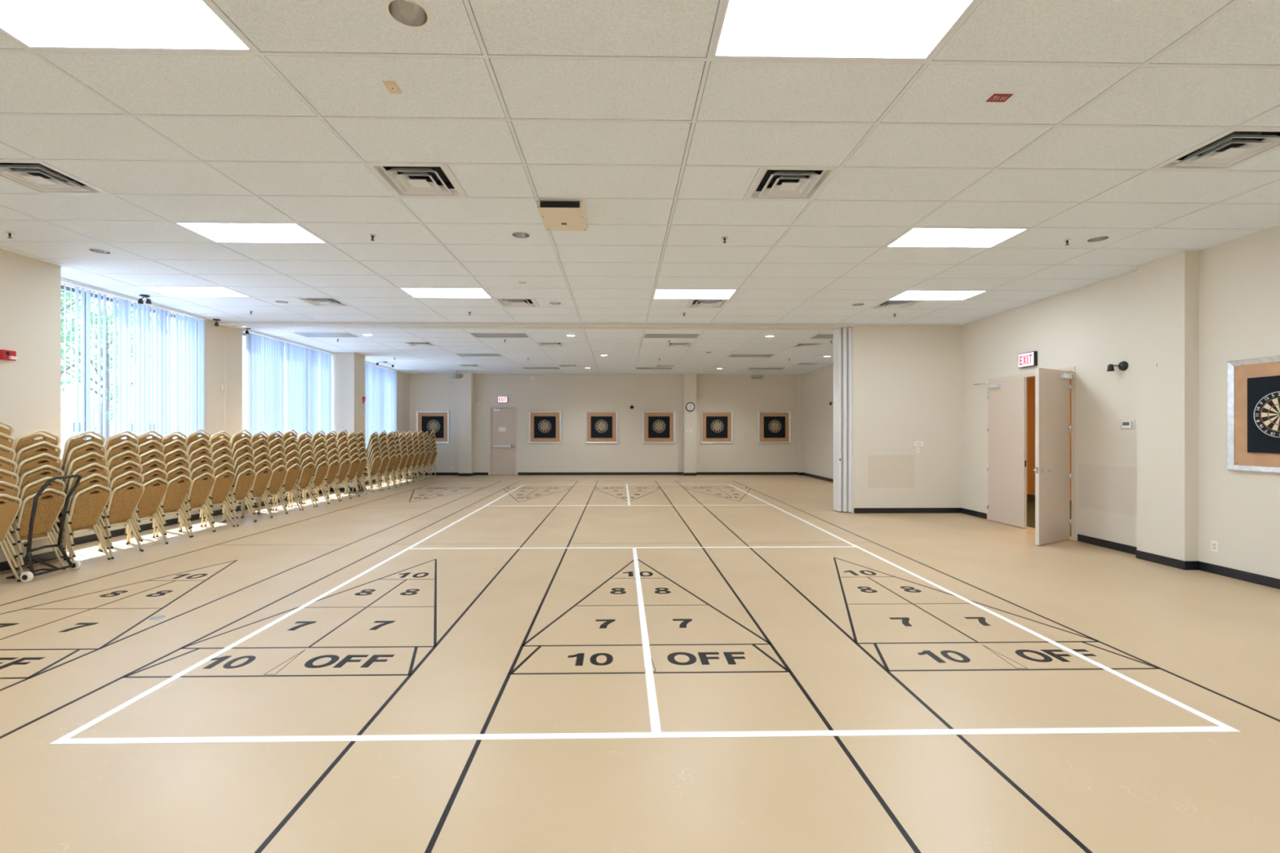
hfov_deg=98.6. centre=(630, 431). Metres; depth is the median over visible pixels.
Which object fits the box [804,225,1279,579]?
wall
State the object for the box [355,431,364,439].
banquet chair
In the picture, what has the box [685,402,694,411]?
wall clock
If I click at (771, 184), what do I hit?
ceiling vent
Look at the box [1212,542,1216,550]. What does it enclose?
socket
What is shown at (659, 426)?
dartboard
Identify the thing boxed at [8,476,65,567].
banquet chair
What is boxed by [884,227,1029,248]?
ceiling light
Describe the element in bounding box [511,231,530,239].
recessed light
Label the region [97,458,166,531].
banquet chair
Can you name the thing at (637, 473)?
baseboard
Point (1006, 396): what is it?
door
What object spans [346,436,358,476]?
banquet chair
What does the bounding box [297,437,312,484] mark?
banquet chair
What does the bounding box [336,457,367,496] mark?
banquet chair
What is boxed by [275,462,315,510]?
banquet chair
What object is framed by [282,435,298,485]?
banquet chair
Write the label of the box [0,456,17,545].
banquet chair
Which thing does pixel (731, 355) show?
diffuser
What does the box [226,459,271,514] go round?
banquet chair
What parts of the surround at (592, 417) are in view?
foam panel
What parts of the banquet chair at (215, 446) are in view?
frame, backrest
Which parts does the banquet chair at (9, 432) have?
backrest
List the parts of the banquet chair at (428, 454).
backrest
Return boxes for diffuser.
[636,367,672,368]
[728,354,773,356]
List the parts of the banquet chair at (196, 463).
leg, frame, backrest, leg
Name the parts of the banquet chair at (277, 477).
leg, frame, backrest, leg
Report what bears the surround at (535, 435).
attached to the wall at (572, 394)
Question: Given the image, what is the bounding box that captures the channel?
[224,326,226,435]
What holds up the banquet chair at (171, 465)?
on the banquet chair at (172, 474)
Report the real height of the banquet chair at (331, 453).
0.942 m
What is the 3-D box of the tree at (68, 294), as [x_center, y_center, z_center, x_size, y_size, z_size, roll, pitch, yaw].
[-19.364,-2.730,16.703,5.648,9.012,6.761,0,0,34]
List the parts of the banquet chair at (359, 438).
backrest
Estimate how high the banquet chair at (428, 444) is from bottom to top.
0.942 m
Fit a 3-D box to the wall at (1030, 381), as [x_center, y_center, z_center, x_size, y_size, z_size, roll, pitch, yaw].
[7.916,0.139,9.703,2.800,3.060,6.100,0,0,-1]
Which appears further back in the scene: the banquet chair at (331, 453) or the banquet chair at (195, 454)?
the banquet chair at (331, 453)
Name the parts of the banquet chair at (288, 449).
frame, backrest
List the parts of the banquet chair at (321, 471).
leg, frame, backrest, leg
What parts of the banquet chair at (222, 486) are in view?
leg, seat, backrest, frame, leg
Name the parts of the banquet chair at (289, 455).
backrest, frame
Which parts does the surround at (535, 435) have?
foam panel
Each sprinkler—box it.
[4,231,14,238]
[368,234,376,240]
[721,236,728,243]
[1063,238,1071,245]
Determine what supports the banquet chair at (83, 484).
on the banquet chair at (86, 508)
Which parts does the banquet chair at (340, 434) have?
frame, backrest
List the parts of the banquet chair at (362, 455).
backrest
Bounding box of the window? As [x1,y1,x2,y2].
[61,285,197,439]
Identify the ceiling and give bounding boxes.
[0,0,1279,374]
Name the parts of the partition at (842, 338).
panel, panel, panel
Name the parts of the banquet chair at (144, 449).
frame, backrest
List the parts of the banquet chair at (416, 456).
backrest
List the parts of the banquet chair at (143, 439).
backrest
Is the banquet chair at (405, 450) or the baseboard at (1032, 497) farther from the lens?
the banquet chair at (405, 450)
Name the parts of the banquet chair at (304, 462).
backrest, frame, leg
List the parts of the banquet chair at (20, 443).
backrest, frame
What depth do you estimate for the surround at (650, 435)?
19.74 m
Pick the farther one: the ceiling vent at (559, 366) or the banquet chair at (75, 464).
the ceiling vent at (559, 366)
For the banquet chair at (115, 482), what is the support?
on the banquet chair at (122, 503)
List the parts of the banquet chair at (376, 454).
backrest, frame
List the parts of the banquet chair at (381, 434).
backrest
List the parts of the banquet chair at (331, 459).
backrest, frame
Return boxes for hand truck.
[5,474,81,582]
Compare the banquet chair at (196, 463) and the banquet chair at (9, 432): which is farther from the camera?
the banquet chair at (196, 463)
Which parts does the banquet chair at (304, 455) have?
backrest, frame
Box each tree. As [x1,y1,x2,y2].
[61,289,133,390]
[61,291,172,450]
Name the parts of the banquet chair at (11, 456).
backrest, frame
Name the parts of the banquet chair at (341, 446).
backrest, frame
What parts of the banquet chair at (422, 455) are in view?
backrest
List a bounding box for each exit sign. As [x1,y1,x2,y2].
[497,395,507,402]
[1017,351,1037,368]
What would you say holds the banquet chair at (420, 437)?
on the banquet chair at (422, 440)
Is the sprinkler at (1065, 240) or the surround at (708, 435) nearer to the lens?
the sprinkler at (1065, 240)
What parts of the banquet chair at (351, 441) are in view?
backrest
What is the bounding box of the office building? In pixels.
[61,413,179,444]
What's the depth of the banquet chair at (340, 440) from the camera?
12.49 m
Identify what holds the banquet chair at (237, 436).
on the banquet chair at (238, 444)
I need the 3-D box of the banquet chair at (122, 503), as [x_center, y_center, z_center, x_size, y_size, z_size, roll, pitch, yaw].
[-6.622,1.098,6.969,0.620,0.942,0.458,0,0,-1]
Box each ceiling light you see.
[0,0,255,52]
[138,286,249,297]
[173,222,326,243]
[291,332,359,337]
[400,288,491,297]
[454,353,503,356]
[469,333,530,337]
[522,367,559,368]
[635,367,672,369]
[643,333,700,338]
[653,288,737,299]
[711,0,977,60]
[727,354,775,357]
[746,367,786,369]
[808,333,833,338]
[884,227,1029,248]
[887,290,987,300]
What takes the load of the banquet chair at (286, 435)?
on the banquet chair at (287, 442)
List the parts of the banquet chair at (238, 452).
leg, backrest, frame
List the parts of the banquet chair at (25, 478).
leg, backrest, frame, leg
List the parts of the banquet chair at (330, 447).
frame, backrest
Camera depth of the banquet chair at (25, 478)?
5.96 m
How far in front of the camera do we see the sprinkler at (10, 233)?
5.66 m
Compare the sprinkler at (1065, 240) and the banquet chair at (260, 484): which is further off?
the banquet chair at (260, 484)
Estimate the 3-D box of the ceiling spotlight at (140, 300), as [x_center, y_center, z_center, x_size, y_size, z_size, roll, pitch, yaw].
[-7.319,-1.984,8.282,0.188,0.122,0.120,0,0,-1]
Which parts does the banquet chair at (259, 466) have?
backrest, frame, leg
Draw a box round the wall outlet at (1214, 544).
[1210,540,1217,552]
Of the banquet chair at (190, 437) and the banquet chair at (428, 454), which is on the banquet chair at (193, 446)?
the banquet chair at (190, 437)
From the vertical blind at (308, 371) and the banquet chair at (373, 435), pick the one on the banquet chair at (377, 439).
the banquet chair at (373, 435)
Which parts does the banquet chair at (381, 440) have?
backrest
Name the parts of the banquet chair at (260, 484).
leg, backrest, frame, leg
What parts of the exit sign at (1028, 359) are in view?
panel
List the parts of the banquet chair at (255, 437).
backrest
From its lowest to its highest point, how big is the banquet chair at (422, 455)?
0.942 m
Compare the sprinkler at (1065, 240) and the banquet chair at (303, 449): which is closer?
the sprinkler at (1065, 240)
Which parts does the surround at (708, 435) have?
foam panel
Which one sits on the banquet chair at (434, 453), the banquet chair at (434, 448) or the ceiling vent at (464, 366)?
the banquet chair at (434, 448)
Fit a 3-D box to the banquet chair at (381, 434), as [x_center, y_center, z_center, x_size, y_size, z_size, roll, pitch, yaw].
[-6.920,0.452,14.782,0.620,0.942,0.458,0,0,-1]
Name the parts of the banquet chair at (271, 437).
backrest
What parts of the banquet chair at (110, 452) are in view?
leg, backrest, frame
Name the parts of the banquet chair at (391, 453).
backrest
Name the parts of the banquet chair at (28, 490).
leg, frame, backrest, leg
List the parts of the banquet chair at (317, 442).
backrest, frame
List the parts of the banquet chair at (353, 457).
frame, backrest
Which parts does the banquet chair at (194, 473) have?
leg, backrest, frame, leg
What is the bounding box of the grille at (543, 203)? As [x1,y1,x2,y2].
[540,200,579,207]
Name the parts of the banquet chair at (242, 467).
leg, backrest, frame, leg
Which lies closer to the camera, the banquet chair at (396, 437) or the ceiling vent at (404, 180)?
the ceiling vent at (404, 180)
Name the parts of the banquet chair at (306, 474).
backrest, frame, leg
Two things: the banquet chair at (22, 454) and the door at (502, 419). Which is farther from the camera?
the door at (502, 419)
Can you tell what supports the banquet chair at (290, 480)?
on the floor at (440, 664)
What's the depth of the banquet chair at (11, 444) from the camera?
5.68 m
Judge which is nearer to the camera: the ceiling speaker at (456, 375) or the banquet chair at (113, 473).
the banquet chair at (113, 473)
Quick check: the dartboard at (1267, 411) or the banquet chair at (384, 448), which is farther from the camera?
the banquet chair at (384, 448)
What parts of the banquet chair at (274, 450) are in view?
frame, backrest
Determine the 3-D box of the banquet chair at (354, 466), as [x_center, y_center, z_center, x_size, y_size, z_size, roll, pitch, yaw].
[-6.778,1.098,13.036,0.620,0.942,0.458,0,0,-1]
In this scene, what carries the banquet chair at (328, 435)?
on the banquet chair at (329, 441)
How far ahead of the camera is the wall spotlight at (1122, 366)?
7.17 m
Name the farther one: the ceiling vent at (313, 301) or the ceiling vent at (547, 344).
the ceiling vent at (547, 344)
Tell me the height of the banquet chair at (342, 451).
0.942 m
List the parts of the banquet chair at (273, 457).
backrest, frame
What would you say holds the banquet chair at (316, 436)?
on the banquet chair at (317, 442)
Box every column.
[330,352,364,488]
[457,373,474,475]
[797,373,804,472]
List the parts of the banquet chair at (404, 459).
backrest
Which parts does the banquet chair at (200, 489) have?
leg, leg, seat, seat frame, backrest, frame, leg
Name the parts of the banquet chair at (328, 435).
frame, backrest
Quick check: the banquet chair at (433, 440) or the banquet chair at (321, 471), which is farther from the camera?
the banquet chair at (433, 440)
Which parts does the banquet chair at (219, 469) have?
frame, backrest, leg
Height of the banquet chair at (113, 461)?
0.942 m
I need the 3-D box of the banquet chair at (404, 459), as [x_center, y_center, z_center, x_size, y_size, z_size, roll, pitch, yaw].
[-6.932,1.098,16.258,0.620,0.942,0.458,0,0,-1]
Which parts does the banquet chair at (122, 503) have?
leg, seat, seat frame, frame, backrest, leg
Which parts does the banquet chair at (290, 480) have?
leg, leg, frame, backrest, leg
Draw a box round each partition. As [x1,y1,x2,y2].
[833,327,852,511]
[853,324,961,507]
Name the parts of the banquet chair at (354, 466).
backrest, frame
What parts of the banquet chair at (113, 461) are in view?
leg, frame, backrest, leg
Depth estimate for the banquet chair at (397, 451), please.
15.90 m
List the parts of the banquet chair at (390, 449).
backrest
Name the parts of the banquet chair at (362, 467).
backrest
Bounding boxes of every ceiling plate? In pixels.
[382,80,402,93]
[986,93,1013,102]
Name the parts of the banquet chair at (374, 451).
frame, backrest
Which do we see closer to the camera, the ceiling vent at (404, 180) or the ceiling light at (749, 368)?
the ceiling vent at (404, 180)
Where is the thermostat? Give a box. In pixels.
[1120,419,1134,429]
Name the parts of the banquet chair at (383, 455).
backrest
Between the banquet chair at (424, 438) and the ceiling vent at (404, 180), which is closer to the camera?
the ceiling vent at (404, 180)
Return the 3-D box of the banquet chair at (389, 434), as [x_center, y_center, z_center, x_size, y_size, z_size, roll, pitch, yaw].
[-6.927,0.464,15.273,0.620,0.942,0.458,0,0,-1]
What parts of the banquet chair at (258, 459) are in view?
frame, backrest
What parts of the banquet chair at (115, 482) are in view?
leg, frame, backrest, leg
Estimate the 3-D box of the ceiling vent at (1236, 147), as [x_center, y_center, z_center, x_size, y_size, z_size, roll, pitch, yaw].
[4.372,-2.094,4.017,0.584,0.128,0.584,0,0,-1]
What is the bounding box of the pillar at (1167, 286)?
[1137,250,1198,560]
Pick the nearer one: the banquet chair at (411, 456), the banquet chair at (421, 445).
the banquet chair at (411, 456)
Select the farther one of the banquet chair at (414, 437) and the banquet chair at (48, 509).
the banquet chair at (414, 437)
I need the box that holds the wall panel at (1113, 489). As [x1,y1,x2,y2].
[1078,463,1137,516]
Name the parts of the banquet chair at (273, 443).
frame, backrest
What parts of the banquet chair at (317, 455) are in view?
backrest, frame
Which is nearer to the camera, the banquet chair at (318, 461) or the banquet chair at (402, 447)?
the banquet chair at (318, 461)
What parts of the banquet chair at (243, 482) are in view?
leg, leg, backrest, frame, leg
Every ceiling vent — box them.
[0,160,108,194]
[296,297,350,306]
[367,164,465,197]
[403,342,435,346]
[459,364,481,367]
[494,298,537,306]
[537,342,564,346]
[557,364,577,367]
[655,364,675,367]
[666,342,693,346]
[687,299,728,307]
[746,168,837,199]
[792,343,822,346]
[794,363,817,365]
[871,300,923,308]
[1152,128,1279,170]
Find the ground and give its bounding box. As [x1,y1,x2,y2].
[61,443,63,459]
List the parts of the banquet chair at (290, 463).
frame, backrest, leg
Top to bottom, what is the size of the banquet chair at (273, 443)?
0.942 m
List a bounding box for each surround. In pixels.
[416,410,449,443]
[528,410,561,443]
[585,410,617,443]
[642,410,675,443]
[700,410,733,443]
[758,410,791,443]
[1226,355,1279,473]
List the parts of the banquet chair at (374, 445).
frame, backrest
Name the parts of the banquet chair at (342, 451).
backrest, frame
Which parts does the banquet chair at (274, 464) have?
frame, backrest, leg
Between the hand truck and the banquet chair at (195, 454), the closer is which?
the hand truck
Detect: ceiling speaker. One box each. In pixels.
[449,370,463,378]
[750,371,764,379]
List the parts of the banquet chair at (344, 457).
backrest, frame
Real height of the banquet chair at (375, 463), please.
0.942 m
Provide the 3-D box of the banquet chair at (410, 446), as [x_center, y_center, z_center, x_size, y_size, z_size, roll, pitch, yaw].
[-6.976,0.838,16.747,0.620,0.942,0.458,0,0,-1]
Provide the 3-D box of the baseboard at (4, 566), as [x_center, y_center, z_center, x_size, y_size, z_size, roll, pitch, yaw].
[-7.377,1.519,8.436,0.612,0.100,22.350,0,0,-1]
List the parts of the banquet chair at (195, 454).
leg, frame, backrest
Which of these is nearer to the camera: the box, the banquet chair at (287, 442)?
the box
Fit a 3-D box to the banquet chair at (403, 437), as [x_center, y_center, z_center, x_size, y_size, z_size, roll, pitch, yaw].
[-6.992,0.585,16.257,0.620,0.942,0.458,0,0,-1]
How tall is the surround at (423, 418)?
1.170 m
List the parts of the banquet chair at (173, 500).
leg, leg, seat, seat frame, frame, backrest, leg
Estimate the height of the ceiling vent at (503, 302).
0.128 m
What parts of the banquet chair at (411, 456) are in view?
backrest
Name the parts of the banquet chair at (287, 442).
frame, backrest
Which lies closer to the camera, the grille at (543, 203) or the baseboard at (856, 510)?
the grille at (543, 203)
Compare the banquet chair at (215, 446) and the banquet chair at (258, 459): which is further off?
the banquet chair at (258, 459)
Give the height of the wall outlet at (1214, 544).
0.116 m
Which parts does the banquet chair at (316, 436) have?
backrest, frame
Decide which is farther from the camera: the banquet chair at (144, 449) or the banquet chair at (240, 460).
the banquet chair at (240, 460)
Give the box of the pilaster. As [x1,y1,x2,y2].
[683,373,696,472]
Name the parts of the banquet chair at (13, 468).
backrest, frame, leg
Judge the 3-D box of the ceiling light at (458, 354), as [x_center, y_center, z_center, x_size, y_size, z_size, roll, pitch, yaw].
[-4.065,-2.076,14.768,1.193,0.063,0.584,0,0,-1]
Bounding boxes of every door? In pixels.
[489,406,515,475]
[973,366,1075,545]
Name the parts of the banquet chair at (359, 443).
backrest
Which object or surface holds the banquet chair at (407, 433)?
on the banquet chair at (408, 437)
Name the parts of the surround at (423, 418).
foam panel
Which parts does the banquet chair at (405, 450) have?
backrest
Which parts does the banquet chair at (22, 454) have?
leg, frame, backrest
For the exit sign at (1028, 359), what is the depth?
8.77 m
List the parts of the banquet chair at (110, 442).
frame, backrest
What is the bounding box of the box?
[537,200,587,231]
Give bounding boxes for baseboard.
[0,472,408,571]
[410,471,803,475]
[803,472,1279,589]
[853,507,960,513]
[1026,493,1071,506]
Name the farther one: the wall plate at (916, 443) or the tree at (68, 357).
the tree at (68, 357)
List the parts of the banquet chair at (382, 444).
backrest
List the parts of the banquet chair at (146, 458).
frame, backrest, leg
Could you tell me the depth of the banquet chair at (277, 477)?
10.24 m
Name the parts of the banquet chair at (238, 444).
backrest, frame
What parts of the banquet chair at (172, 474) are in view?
backrest, frame, leg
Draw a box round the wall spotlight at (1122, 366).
[1106,360,1128,371]
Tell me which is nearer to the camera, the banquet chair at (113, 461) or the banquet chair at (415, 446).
the banquet chair at (113, 461)
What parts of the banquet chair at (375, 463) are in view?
frame, backrest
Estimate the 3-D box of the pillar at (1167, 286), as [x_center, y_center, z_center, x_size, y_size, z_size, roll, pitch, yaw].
[6.347,-0.265,6.522,0.160,3.667,0.580,0,0,-1]
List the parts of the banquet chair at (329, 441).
frame, backrest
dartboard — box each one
[426,419,439,432]
[537,419,551,432]
[595,419,608,432]
[653,420,665,432]
[711,420,723,432]
[768,420,781,432]
[1253,391,1279,437]
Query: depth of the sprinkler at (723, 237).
5.80 m
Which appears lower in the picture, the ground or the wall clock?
the ground
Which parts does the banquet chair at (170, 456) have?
backrest, frame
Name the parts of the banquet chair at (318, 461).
frame, backrest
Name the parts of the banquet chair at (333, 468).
backrest, frame, leg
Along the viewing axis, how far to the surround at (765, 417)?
19.82 m
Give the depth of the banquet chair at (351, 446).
12.98 m
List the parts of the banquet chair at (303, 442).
frame, backrest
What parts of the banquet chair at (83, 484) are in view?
seat, leg, leg, backrest, frame, leg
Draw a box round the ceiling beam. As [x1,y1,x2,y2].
[217,321,963,330]
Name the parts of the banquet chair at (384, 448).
backrest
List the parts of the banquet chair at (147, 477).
frame, backrest, leg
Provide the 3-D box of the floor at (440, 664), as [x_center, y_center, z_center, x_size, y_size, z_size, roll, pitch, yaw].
[-0.674,1.628,8.589,14.420,0.122,22.600,0,0,-1]
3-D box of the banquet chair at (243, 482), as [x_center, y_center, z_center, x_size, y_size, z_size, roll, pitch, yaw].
[-6.754,1.098,9.302,0.620,0.942,0.458,0,0,-1]
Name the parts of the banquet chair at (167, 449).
backrest, frame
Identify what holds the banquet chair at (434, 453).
on the floor at (440, 664)
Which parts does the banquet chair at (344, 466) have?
backrest, frame, leg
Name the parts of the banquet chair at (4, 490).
backrest, frame, leg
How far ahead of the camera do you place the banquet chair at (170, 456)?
7.87 m
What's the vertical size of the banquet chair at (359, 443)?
0.942 m
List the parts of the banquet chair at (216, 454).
frame, backrest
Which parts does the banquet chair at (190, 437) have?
frame, backrest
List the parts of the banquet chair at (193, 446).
backrest, frame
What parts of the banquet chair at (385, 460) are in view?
frame, backrest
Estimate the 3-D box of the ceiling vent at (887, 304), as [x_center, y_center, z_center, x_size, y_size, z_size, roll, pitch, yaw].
[4.279,-2.094,8.893,0.584,0.128,0.584,0,0,-1]
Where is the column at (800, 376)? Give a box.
[797,373,804,472]
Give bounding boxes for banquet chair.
[0,420,13,440]
[0,431,15,453]
[0,444,16,533]
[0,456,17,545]
[0,468,19,557]
[0,480,20,569]
[0,493,22,582]
[4,488,66,574]
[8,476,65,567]
[10,429,59,518]
[11,464,64,555]
[12,453,62,542]
[13,441,61,530]
[23,462,109,546]
[25,473,110,557]
[26,484,111,568]
[58,430,105,512]
[60,441,106,524]
[62,452,107,535]
[66,471,143,548]
[68,480,144,559]
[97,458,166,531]
[97,468,168,541]
[98,477,168,551]
[99,460,142,538]
[102,431,138,506]
[102,450,141,528]
[103,440,140,517]
[128,475,192,543]
[133,448,165,521]
[134,430,163,448]
[135,440,164,511]
[150,457,190,525]
[151,466,191,529]
[155,463,214,528]
[155,472,215,537]
[160,431,186,447]
[160,448,189,515]
[161,440,187,503]
[176,455,213,519]
[179,462,234,523]
[180,470,235,531]
[184,429,210,493]
[185,437,211,502]
[185,446,213,510]
[198,454,233,515]
[204,453,254,510]
[204,460,255,518]
[204,468,256,526]
[208,431,231,445]
[208,438,231,498]
[208,446,232,506]
[224,466,272,521]
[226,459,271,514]
[229,429,251,486]
[230,437,253,494]
[230,444,253,502]
[239,452,271,506]
[242,465,287,517]
[249,431,268,444]
[249,444,270,499]
[250,438,269,492]
[255,451,285,503]
[256,457,286,510]
[257,449,300,499]
[258,463,301,513]
[259,456,300,506]
[266,430,283,444]
[266,437,284,488]
[266,444,284,496]
[274,456,315,503]
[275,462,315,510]
[281,429,297,442]
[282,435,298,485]
[282,443,299,493]
[286,449,314,497]
[290,454,328,500]
[290,461,328,506]
[296,431,312,478]
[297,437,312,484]
[297,443,313,491]
[301,448,328,494]
[304,453,339,497]
[304,459,340,503]
[311,430,325,475]
[311,436,326,481]
[311,442,327,488]
[313,448,338,492]
[316,453,350,495]
[316,458,351,501]
[324,430,337,474]
[324,435,337,479]
[324,442,338,485]
[327,452,359,493]
[328,457,360,498]
[335,429,347,471]
[335,447,350,488]
[336,435,348,477]
[336,440,349,483]
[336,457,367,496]
[342,446,366,484]
[343,451,367,490]
[346,431,357,440]
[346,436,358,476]
[346,441,359,482]
[346,447,359,488]
[351,445,380,483]
[351,450,381,488]
[351,455,381,493]
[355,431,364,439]
[355,435,365,475]
[355,440,365,479]
[361,449,389,485]
[361,454,390,490]
[364,431,378,468]
[364,431,386,466]
[365,436,379,473]
[366,440,379,478]
[367,444,388,480]
[369,453,397,488]
[375,444,395,479]
[375,448,401,482]
[375,453,401,486]
[377,435,387,471]
[377,440,388,475]
[377,449,396,484]
[383,448,408,480]
[383,452,408,484]
[386,431,394,465]
[386,435,395,470]
[386,440,395,475]
[390,447,413,479]
[390,452,414,483]
[391,444,400,476]
[392,430,399,436]
[392,439,399,471]
[393,435,399,466]
[396,451,420,482]
[397,444,407,475]
[398,431,405,462]
[398,435,406,467]
[398,439,407,471]
[400,443,419,473]
[401,447,419,477]
[403,450,426,480]
[404,430,412,438]
[404,435,412,466]
[404,443,413,474]
[405,439,413,470]
[407,442,424,472]
[408,446,425,476]
[408,450,431,479]
[411,430,417,437]
[411,435,418,465]
[411,439,418,469]
[413,442,430,471]
[413,446,430,475]
[415,445,436,474]
[416,449,437,478]
[417,430,423,436]
[417,434,423,464]
[417,438,424,467]
[419,442,436,470]
[422,431,428,438]
[422,435,429,463]
[422,438,429,467]
[428,431,435,458]
[428,438,435,466]
[429,434,435,462]
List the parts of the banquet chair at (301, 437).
backrest, frame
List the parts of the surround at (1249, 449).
foam panel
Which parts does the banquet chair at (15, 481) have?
backrest, frame, leg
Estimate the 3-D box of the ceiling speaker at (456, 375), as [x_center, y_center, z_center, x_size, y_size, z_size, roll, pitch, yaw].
[-5.907,-1.916,18.641,0.450,0.256,0.450,0,0,-1]
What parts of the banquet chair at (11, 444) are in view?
backrest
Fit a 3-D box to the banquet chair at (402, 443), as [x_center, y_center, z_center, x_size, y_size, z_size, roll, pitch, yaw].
[-6.977,0.713,16.257,0.620,0.942,0.458,0,0,-1]
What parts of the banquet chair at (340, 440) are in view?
backrest, frame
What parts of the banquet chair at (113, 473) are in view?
leg, backrest, frame, leg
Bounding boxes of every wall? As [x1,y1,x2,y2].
[0,248,408,562]
[408,373,797,475]
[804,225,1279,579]
[1026,372,1071,500]
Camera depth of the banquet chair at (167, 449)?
7.88 m
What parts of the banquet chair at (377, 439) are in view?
backrest, frame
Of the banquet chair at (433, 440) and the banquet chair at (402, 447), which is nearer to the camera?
the banquet chair at (402, 447)
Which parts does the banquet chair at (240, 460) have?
leg, backrest, frame, leg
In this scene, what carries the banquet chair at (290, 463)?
on the banquet chair at (290, 480)
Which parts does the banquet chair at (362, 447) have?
backrest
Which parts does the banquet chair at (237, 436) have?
frame, backrest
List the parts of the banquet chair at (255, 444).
frame, backrest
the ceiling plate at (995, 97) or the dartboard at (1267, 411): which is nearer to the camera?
the ceiling plate at (995, 97)
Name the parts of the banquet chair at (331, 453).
frame, backrest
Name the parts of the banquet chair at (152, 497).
leg, seat frame, seat, frame, backrest, leg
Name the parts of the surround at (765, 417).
foam panel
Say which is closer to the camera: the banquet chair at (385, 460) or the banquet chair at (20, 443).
the banquet chair at (20, 443)
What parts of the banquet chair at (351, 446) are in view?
frame, backrest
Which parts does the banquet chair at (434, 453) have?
backrest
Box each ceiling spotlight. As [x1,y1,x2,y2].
[137,294,151,304]
[212,319,220,326]
[244,328,250,334]
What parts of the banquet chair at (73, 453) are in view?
leg, frame, backrest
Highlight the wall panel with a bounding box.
[867,455,914,488]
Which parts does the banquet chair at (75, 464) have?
leg, backrest, frame, leg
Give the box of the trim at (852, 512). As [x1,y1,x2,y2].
[848,326,853,513]
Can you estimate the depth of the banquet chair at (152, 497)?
7.47 m
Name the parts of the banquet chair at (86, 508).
leg, seat, leg, seat frame, backrest, frame, leg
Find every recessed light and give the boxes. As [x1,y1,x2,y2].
[87,248,112,254]
[274,300,289,303]
[385,0,431,28]
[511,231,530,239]
[548,301,561,304]
[851,302,865,306]
[1084,235,1111,242]
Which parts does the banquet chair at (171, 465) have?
frame, backrest, leg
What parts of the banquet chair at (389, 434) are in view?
backrest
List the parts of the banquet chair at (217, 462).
frame, backrest, leg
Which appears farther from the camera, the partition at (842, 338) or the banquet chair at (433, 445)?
the banquet chair at (433, 445)
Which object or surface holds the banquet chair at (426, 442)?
on the banquet chair at (428, 444)
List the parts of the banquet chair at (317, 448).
backrest, frame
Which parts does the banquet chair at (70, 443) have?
frame, backrest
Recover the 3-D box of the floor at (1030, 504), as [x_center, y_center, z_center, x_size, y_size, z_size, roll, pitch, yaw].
[7.865,1.621,9.752,2.700,0.096,6.000,0,0,-1]
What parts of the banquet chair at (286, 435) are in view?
backrest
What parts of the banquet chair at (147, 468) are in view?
frame, backrest, leg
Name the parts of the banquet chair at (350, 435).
backrest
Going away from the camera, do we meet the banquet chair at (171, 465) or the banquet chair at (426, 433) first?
the banquet chair at (171, 465)
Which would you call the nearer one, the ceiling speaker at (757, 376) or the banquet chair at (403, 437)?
the banquet chair at (403, 437)
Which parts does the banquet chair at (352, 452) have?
frame, backrest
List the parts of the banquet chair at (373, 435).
backrest, frame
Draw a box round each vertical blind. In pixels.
[61,279,207,448]
[244,328,333,441]
[364,361,396,448]
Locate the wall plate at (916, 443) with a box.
[914,441,923,446]
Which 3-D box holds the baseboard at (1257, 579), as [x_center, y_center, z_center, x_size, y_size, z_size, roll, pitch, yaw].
[6.299,1.519,8.697,0.172,0.100,22.350,0,0,-1]
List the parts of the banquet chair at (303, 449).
backrest, frame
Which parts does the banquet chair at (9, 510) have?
leg, backrest, frame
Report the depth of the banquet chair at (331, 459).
12.05 m
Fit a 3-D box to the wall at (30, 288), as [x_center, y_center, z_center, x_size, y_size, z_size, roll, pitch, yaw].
[-7.498,-0.364,8.483,0.770,3.867,22.450,0,0,-1]
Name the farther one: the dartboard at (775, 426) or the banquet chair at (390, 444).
the dartboard at (775, 426)
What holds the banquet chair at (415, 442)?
on the banquet chair at (415, 446)
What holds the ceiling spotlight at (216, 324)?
attached to the ceiling
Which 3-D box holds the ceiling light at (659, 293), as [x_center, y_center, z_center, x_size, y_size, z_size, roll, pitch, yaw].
[0.938,-2.076,8.219,1.193,0.063,0.584,0,0,-1]
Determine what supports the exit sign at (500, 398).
attached to the wall at (572, 394)
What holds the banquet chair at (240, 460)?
on the banquet chair at (242, 467)
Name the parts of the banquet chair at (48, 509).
leg, seat, seat frame, backrest, frame, leg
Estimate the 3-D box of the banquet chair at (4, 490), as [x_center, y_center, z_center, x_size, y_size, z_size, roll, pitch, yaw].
[-6.647,0.971,5.528,0.620,0.942,0.458,0,0,-1]
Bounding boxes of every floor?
[0,475,1279,852]
[1026,499,1071,537]
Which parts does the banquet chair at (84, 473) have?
leg, frame, backrest, leg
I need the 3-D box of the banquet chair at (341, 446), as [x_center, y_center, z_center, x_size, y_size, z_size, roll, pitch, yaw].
[-6.814,0.696,12.566,0.620,0.942,0.458,0,0,-2]
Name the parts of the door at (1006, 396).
lever handle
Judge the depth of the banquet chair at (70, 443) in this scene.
6.40 m
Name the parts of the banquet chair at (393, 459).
frame, backrest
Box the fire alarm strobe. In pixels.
[0,349,17,360]
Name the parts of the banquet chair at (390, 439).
backrest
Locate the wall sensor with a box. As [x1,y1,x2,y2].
[221,384,224,391]
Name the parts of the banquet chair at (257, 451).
backrest, frame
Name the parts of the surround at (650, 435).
foam panel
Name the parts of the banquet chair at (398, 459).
backrest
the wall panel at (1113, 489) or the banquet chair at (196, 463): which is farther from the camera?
the banquet chair at (196, 463)
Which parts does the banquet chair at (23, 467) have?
leg, backrest, frame, leg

